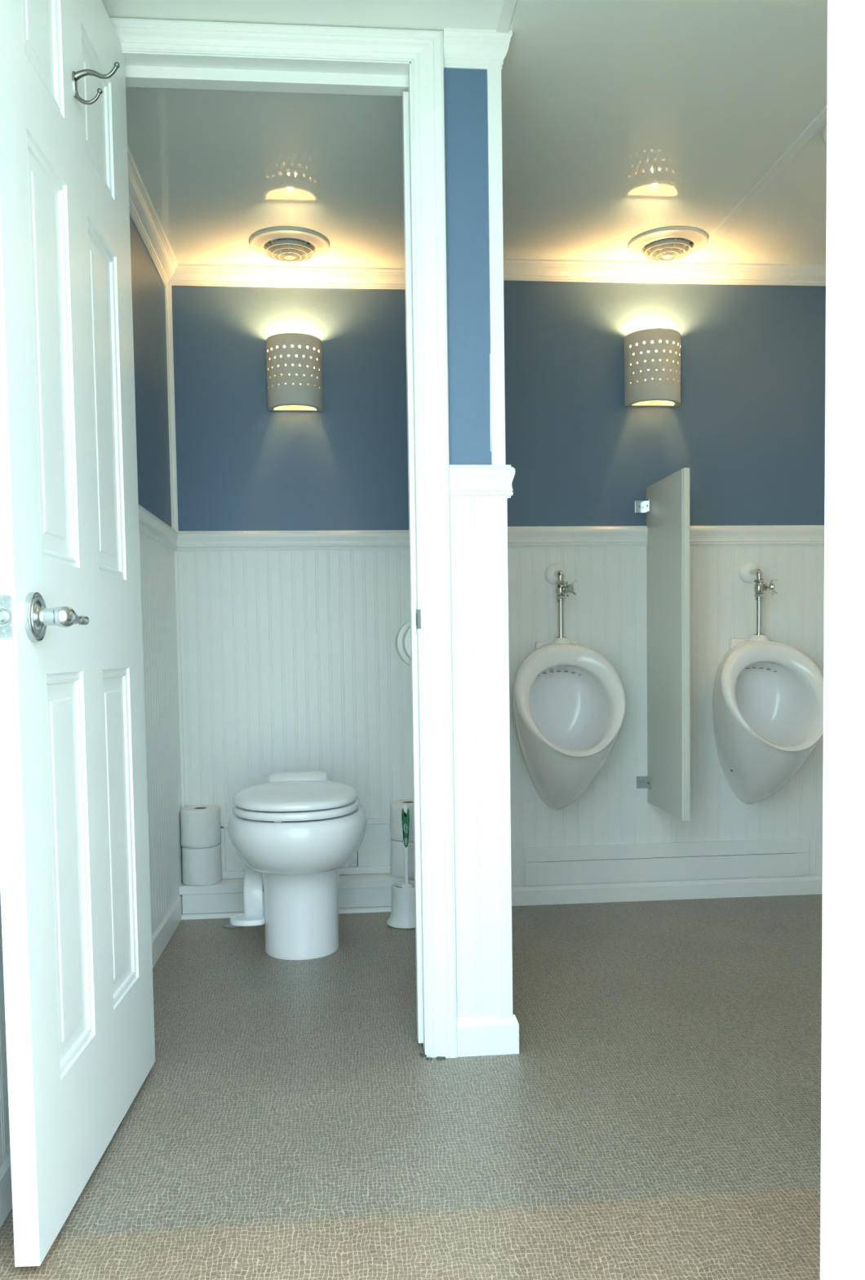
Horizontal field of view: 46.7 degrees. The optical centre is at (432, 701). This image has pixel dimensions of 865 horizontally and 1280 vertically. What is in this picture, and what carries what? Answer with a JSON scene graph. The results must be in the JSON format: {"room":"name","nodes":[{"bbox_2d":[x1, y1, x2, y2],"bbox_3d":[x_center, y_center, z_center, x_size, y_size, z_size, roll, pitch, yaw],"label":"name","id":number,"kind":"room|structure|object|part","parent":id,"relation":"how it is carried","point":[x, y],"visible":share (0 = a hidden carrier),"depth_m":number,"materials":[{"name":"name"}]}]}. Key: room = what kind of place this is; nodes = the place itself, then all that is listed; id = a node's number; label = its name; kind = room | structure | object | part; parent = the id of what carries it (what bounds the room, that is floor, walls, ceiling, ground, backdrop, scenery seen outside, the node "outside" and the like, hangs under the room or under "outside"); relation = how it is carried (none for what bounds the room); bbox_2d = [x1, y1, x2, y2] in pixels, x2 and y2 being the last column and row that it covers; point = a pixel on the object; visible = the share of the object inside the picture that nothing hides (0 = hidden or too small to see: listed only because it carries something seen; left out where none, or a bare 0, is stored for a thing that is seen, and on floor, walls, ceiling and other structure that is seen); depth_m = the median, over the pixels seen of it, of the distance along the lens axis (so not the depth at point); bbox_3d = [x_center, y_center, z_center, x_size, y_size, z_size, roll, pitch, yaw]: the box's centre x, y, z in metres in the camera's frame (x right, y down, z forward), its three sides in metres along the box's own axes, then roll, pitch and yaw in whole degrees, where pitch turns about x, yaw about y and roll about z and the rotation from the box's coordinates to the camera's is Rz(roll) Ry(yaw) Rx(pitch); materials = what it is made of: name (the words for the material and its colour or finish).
{"room":"public restroom","nodes":[
{"label":"public restroom","id":0,"kind":"room"},
{"bbox_2d":[0,215,182,1167],"bbox_3d":[-0.748,-0.277,2.010,0.067,2.060,2.462,-1,3,-5],"label":"wall","id":1,"kind":"structure","parent":0,"point":[157,573],"depth_m":2.88,"materials":[{"name":"blue paint"}]},
{"bbox_2d":[0,894,182,1227],"bbox_3d":[-0.706,0.706,2.115,0.014,0.085,2.362,-1,3,-5],"label":"baseboard","id":2,"kind":"structure","parent":1,"relation":"attached to","point":[166,929],"depth_m":2.74,"materials":[{"name":"white paint"}]},
{"bbox_2d":[127,145,177,284],"bbox_3d":[-0.771,-1.315,2.590,0.050,0.050,1.199,-1,3,-5],"label":"crown molding","id":3,"kind":"structure","parent":1,"relation":"attached to","point":[142,208],"depth_m":2.77,"materials":[{"name":"white paint"}]},
{"bbox_2d":[128,207,185,808],"bbox_3d":[-0.770,-0.338,2.643,0.019,1.915,1.192,-1,3,-5],"label":"trim","id":4,"kind":"structure","parent":1,"relation":"attached to","point":[168,296],"depth_m":3.20,"materials":[{"name":"white paint"}]},
{"bbox_2d":[138,504,178,551],"bbox_3d":[-0.719,-0.453,2.054,0.024,0.066,2.364,-1,3,-5],"label":"trim","id":5,"kind":"structure","parent":1,"relation":"attached to","point":[149,524],"depth_m":2.86,"materials":[{"name":"white paint"}]},
{"bbox_2d":[0,893,822,1279],"bbox_3d":[0.451,0.740,2.222,2.532,0.030,2.580,-1,3,-5],"label":"floor","id":6,"kind":"structure","parent":0,"point":[656,1115],"depth_m":1.81,"materials":[{"name":"stone mosaic tile"},{"name":"grout"}]},
{"bbox_2d":[222,921,242,928],"bbox_3d":[-0.613,0.692,3.102,0.074,0.004,0.074,-1,3,-5],"label":"disc","id":7,"kind":"object","parent":6,"relation":"on","point":[228,925],"visible":0.45,"depth_m":3.08,"materials":[{"name":"grey plastic"}]},
{"bbox_2d":[179,873,414,919],"bbox_3d":[-0.403,0.629,3.267,0.823,0.106,0.119,-1,3,-5],"label":"trim ledge","id":8,"kind":"object","parent":6,"relation":"on","point":[369,891],"visible":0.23,"depth_m":3.22,"materials":[{"name":"white paint"}]},
{"bbox_2d":[182,844,222,886],"bbox_3d":[-0.743,0.523,3.230,0.126,0.120,0.125,-1,3,-5],"label":"toilet paper roll","id":9,"kind":"object","parent":8,"relation":"on","point":[200,866],"visible":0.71,"depth_m":3.18,"materials":[{"name":"white paper"}]},
{"bbox_2d":[180,804,221,848],"bbox_3d":[-0.745,0.403,3.223,0.128,0.120,0.127,-1,3,-5],"label":"toilet paper roll","id":10,"kind":"object","parent":9,"relation":"on","point":[200,825],"visible":1,"depth_m":3.17,"materials":[{"name":"white paper"}]},
{"bbox_2d":[220,817,391,879],"bbox_3d":[-0.413,0.483,3.298,0.563,0.181,0.028,-1,3,-5],"label":"panel","id":11,"kind":"object","parent":8,"relation":"on","point":[373,855],"visible":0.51,"depth_m":3.31,"materials":[{"name":"white paint"}]},
{"bbox_3d":[-0.411,0.562,3.302,0.563,0.024,0.028,-1,3,-5],"label":"panel sill","id":12,"kind":"part","parent":11,"relation":"part of","materials":[{"name":"white paint"}]},
{"bbox_2d":[390,839,414,879],"bbox_3d":[-0.075,0.510,3.288,0.128,0.120,0.127,-1,3,-5],"label":"toilet paper roll","id":13,"kind":"object","parent":8,"relation":"on","point":[397,860],"visible":0.43,"depth_m":3.23,"materials":[{"name":"white paper"}]},
{"bbox_2d":[389,799,413,841],"bbox_3d":[-0.076,0.390,3.280,0.128,0.120,0.128,-1,3,-5],"label":"toilet paper roll","id":14,"kind":"object","parent":13,"relation":"on","point":[396,806],"visible":0.49,"depth_m":3.23,"materials":[{"name":"white paper"}]},
{"bbox_2d":[227,771,367,959],"bbox_3d":[-0.379,0.465,2.830,0.392,0.478,0.520,-1,3,-5],"label":"toilet","id":15,"kind":"object","parent":6,"relation":"on","point":[295,832],"visible":1,"depth_m":2.72,"materials":[{"name":"white ceramic"}]},
{"bbox_3d":[-0.525,0.620,2.848,0.098,0.016,0.095,-1,3,-5],"label":"pedal plate","id":16,"kind":"part","parent":15,"relation":"part of","materials":[{"name":"white ceramic"}]},
{"bbox_3d":[-0.380,0.258,2.792,0.344,0.030,0.445,-1,3,-5],"label":"lid","id":17,"kind":"part","parent":15,"relation":"part of","materials":[{"name":"white plastic"}]},
{"bbox_3d":[-0.379,0.288,2.792,0.350,0.020,0.445,-1,3,-5],"label":"seat","id":18,"kind":"part","parent":15,"relation":"part of","materials":[{"name":"white plastic"}]},
{"bbox_3d":[-0.375,0.381,2.800,0.386,0.157,0.469,-1,3,-5],"label":"bowl","id":19,"kind":"part","parent":15,"relation":"part of","materials":[{"name":"white ceramic"}]},
{"bbox_2d":[386,880,415,928],"bbox_3d":[-0.079,0.625,3.089,0.127,0.122,0.127,-1,3,-5],"label":"brush holder","id":20,"kind":"object","parent":6,"relation":"on","point":[402,916],"visible":0.66,"depth_m":3.04,"materials":[{"name":"white plastic"}]},
{"bbox_2d":[395,804,414,888],"bbox_3d":[-0.081,0.479,3.082,0.072,0.326,0.072,-1,3,-5],"label":"toilet brush","id":21,"kind":"object","parent":20,"relation":"in","point":[405,811],"visible":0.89,"depth_m":3.07,"materials":[{"name":"white plastic"}]},
{"bbox_2d":[419,1053,445,1060],"bbox_3d":[-0.004,0.738,2.076,0.060,0.004,0.025,1,3,25],"label":"fragment","id":22,"kind":"object","parent":6,"relation":"on","point":[422,1055],"visible":1,"depth_m":2.07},
{"bbox_2d":[102,0,827,268],"bbox_3d":[0.419,-1.361,2.109,2.532,0.060,2.580,-1,3,-5],"label":"ceiling","id":23,"kind":"structure","parent":0,"point":[623,120],"depth_m":2.38,"materials":[{"name":"white paint"}]},
{"bbox_2d":[248,226,329,262],"bbox_3d":[-0.427,-1.343,2.995,0.238,0.048,0.238,-1,3,-5],"label":"ceiling vent","id":24,"kind":"object","parent":23,"relation":"in","point":[283,244],"visible":1,"depth_m":2.95,"materials":[{"name":"white metal"}]},
{"bbox_2d":[496,0,516,32],"bbox_3d":[0.185,-1.291,1.448,0.024,0.005,1.080,-1,3,-5],"label":"batten","id":25,"kind":"object","parent":23,"relation":"attached to","point":[508,6],"visible":1,"depth_m":1.92,"materials":[{"name":"white paint"}]},
{"bbox_2d":[627,226,708,262],"bbox_3d":[0.712,-1.362,3.033,0.238,0.048,0.238,-1,3,-5],"label":"ceiling vent","id":26,"kind":"object","parent":23,"relation":"in","point":[668,243],"visible":1,"depth_m":2.99,"materials":[{"name":"white metal"}]},
{"bbox_2d":[686,105,826,263],"bbox_3d":[0.923,-1.337,2.094,0.032,0.005,2.237,-1,3,-5],"label":"trim","id":27,"kind":"structure","parent":23,"relation":"attached to","point":[820,120],"depth_m":2.62,"materials":[{"name":"white paint"}]},
{"bbox_2d":[822,127,826,144],"bbox_3d":[1.027,-1.345,2.366,0.196,0.021,0.196,-1,3,-5],"label":"ceiling fitting","id":28,"kind":"object","parent":23,"relation":"attached to","point":[824,135],"visible":0.16,"depth_m":2.39,"materials":[{"name":"white ceramic"}]},
{"bbox_2d":[444,68,500,1017],"bbox_3d":[-0.338,-0.317,2.640,0.878,2.060,1.279,-1,3,-5],"label":"wall","id":29,"kind":"structure","parent":0,"point":[465,91],"depth_m":2.04,"materials":[{"name":"blue paint"}]},
{"bbox_2d":[0,0,155,1266],"bbox_3d":[-0.549,-0.243,1.655,0.113,2.000,0.694,-1,3,-3],"label":"door","id":30,"kind":"structure","parent":29,"relation":"in","point":[75,879],"depth_m":1.55,"materials":[{"name":"white paint"}]},
{"bbox_3d":[-0.568,-0.112,1.324,0.025,0.057,0.001,-1,3,-2],"label":"latch plate","id":31,"kind":"part","parent":30,"relation":"part of","materials":[{"name":"metal"}]},
{"bbox_3d":[-0.544,-0.116,1.387,0.020,0.069,0.069,-1,3,-2],"label":"handle","id":32,"kind":"part","parent":30,"relation":"part of","materials":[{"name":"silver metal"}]},
{"bbox_3d":[-0.516,-0.118,1.411,0.039,0.030,0.076,-1,3,2],"label":"lever","id":33,"kind":"part","parent":30,"relation":"part of","materials":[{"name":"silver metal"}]},
{"bbox_2d":[109,17,457,1057],"bbox_3d":[-0.329,-0.284,2.037,0.726,2.059,0.098,-1,3,-5],"label":"door frame","id":34,"kind":"structure","parent":29,"relation":"attached to","point":[424,49],"depth_m":2.01,"materials":[{"name":"white paint"}]},
{"bbox_3d":[-0.030,-0.167,2.050,0.005,0.055,0.041,-2,3,-13],"label":"strike plate","id":35,"kind":"part","parent":34,"relation":"part of","materials":[{"name":"metal"}]},
{"bbox_2d":[443,27,512,70],"bbox_3d":[0.036,-1.319,2.567,0.136,0.065,1.200,-1,3,-5],"label":"crown molding","id":36,"kind":"structure","parent":29,"relation":"attached to","point":[464,48],"depth_m":1.98,"materials":[{"name":"white paint"}]},
{"bbox_2d":[449,464,515,498],"bbox_3d":[0.047,-0.475,2.615,0.134,0.066,1.196,-1,3,-5],"label":"trim","id":37,"kind":"structure","parent":29,"relation":"attached to","point":[466,481],"depth_m":2.02,"materials":[{"name":"white paint"}]},
{"bbox_2d":[457,1013,519,1057],"bbox_3d":[0.062,0.666,2.678,0.130,0.081,1.193,-1,3,-5],"label":"baseboard","id":38,"kind":"structure","parent":29,"relation":"attached to","point":[491,1035],"depth_m":2.08,"materials":[{"name":"white paint"}]},
{"bbox_2d":[487,58,513,1018],"bbox_3d":[0.135,-0.306,2.068,0.032,1.945,0.060,-1,3,-5],"label":"trim","id":39,"kind":"structure","parent":29,"relation":"attached to","point":[497,383],"depth_m":2.04,"materials":[{"name":"white paint"}]},
{"bbox_3d":[-0.011,-0.164,2.618,0.113,0.068,0.257,-1,3,-5],"label":"paper holder","id":40,"kind":"object","parent":29,"relation":"attached to","visible":0},
{"bbox_2d":[395,620,411,666],"bbox_3d":[-0.030,-0.155,2.680,0.134,0.134,0.112,-1,3,-5],"label":"toilet paper roll","id":41,"kind":"object","parent":40,"relation":"on","point":[398,641],"visible":0.12,"depth_m":2.62,"materials":[{"name":"white"}]},
{"bbox_2d":[402,626,411,659],"bbox_3d":[-0.019,-0.149,2.556,0.110,0.110,0.114,-1,3,-5],"label":"toilet paper roll","id":42,"kind":"object","parent":40,"relation":"on","point":[406,637],"visible":0.07,"depth_m":2.50,"materials":[{"name":"white paper"}]},
{"bbox_2d":[171,280,826,887],"bbox_3d":[0.330,-0.363,3.318,2.452,2.060,0.168,-1,3,-5],"label":"wall","id":43,"kind":"structure","parent":0,"point":[291,661],"depth_m":3.26,"materials":[{"name":"blue paint"}]},
{"bbox_2d":[167,263,404,289],"bbox_3d":[-0.436,-1.352,3.196,0.828,0.050,0.050,-1,3,-5],"label":"crown molding","id":44,"kind":"structure","parent":43,"relation":"attached to","point":[184,274],"depth_m":3.19,"materials":[{"name":"white paint"}]},
{"bbox_2d":[176,529,408,551],"bbox_3d":[-0.425,-0.520,3.254,0.828,0.066,0.024,-1,3,-5],"label":"trim","id":45,"kind":"structure","parent":43,"relation":"attached to","point":[391,540],"depth_m":3.25,"materials":[{"name":"white paint"}]},
{"bbox_2d":[266,333,323,411],"bbox_3d":[-0.440,-1.044,3.186,0.179,0.219,0.097,-1,3,-5],"label":"wall sconce","id":46,"kind":"object","parent":43,"relation":"attached to","point":[294,361],"visible":1,"depth_m":3.15,"materials":[{"name":"ceramic"}]},
{"bbox_2d":[513,637,626,809],"bbox_3d":[0.419,0.084,3.107,0.342,0.562,0.336,-1,3,-5],"label":"urinal","id":47,"kind":"object","parent":43,"relation":"attached to","point":[570,700],"visible":1,"depth_m":3.12,"materials":[{"name":"white ceramic"}]},
{"bbox_2d":[544,563,577,637],"bbox_3d":[0.412,-0.321,3.183,0.070,0.241,0.144,-2,3,-13],"label":"valve","id":48,"kind":"object","parent":47,"relation":"attached to","point":[555,573],"visible":1,"depth_m":3.16,"materials":[{"name":"silver metal"}]},
{"bbox_3d":[0.423,-0.351,3.141,0.052,0.052,0.044,-3,4,-39],"label":"cross handle","id":49,"kind":"part","parent":48,"relation":"part of","materials":[{"name":"silver metal"}]},
{"bbox_2d":[624,328,680,406],"bbox_3d":[0.713,-1.062,3.195,0.179,0.219,0.097,-1,3,-5],"label":"wall sconce","id":50,"kind":"object","parent":43,"relation":"attached to","point":[652,356],"visible":1,"depth_m":3.16,"materials":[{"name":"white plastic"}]},
{"bbox_2d":[635,467,690,821],"bbox_3d":[0.710,-0.170,3.108,0.058,1.031,0.364,-1,3,-5],"label":"divider","id":51,"kind":"object","parent":43,"relation":"attached to","point":[666,506],"visible":1,"depth_m":3.06,"materials":[{"name":"white"}]},
{"bbox_2d":[503,258,826,286],"bbox_3d":[0.757,-1.371,3.209,1.465,0.050,0.050,-1,3,-5],"label":"crown molding","id":52,"kind":"structure","parent":43,"relation":"attached to","point":[514,269],"depth_m":3.20,"materials":[{"name":"white paint"}]},
{"bbox_2d":[507,524,824,547],"bbox_3d":[0.768,-0.538,3.267,1.465,0.066,0.024,-1,3,-5],"label":"trim","id":53,"kind":"structure","parent":43,"relation":"attached to","point":[797,535],"depth_m":3.25,"materials":[{"name":"white paint"}]},
{"bbox_2d":[524,837,809,885],"bbox_3d":[0.783,0.532,3.324,0.967,0.126,0.010,-1,3,-5],"label":"frame","id":54,"kind":"object","parent":43,"relation":"attached to","point":[793,859],"visible":1,"depth_m":3.32,"materials":[{"name":"white paint"}]},
{"bbox_2d":[511,875,822,906],"bbox_3d":[0.785,0.627,3.334,1.465,0.066,0.014,-1,3,-5],"label":"baseboard","id":55,"kind":"structure","parent":43,"relation":"attached to","point":[812,885],"depth_m":3.33,"materials":[{"name":"white paint"}]},
{"bbox_2d":[712,635,823,804],"bbox_3d":[1.065,0.071,3.165,0.342,0.562,0.336,-1,3,-5],"label":"urinal","id":56,"kind":"object","parent":43,"relation":"attached to","point":[768,694],"visible":0.98,"depth_m":3.17,"materials":[{"name":"white ceramic"}]},
{"bbox_2d":[738,561,777,635],"bbox_3d":[1.062,-0.334,3.245,0.069,0.241,0.144,-2,3,-17],"label":"valve","id":57,"kind":"object","parent":56,"relation":"attached to","point":[748,572],"visible":1,"depth_m":3.22,"materials":[{"name":"silver metal"}]},
{"bbox_3d":[1.075,-0.365,3.205,0.044,0.052,0.052,1,4,35],"label":"cross handle","id":58,"kind":"part","parent":57,"relation":"part of","materials":[{"name":"silver metal"}]},
{"bbox_3d":[0.548,-0.139,0.948,2.452,2.260,0.100,-1,3,-5],"label":"wall","id":59,"kind":"structure","parent":0,"visible":0},
{"bbox_2d":[820,0,864,1279],"bbox_3d":[-0.064,-0.203,0.886,0.948,2.012,0.116,-1,3,-5],"label":"trim","id":60,"kind":"structure","parent":59,"relation":"attached to","point":[842,1195],"depth_m":0.96,"materials":[{"name":"white paint"}]}
]}

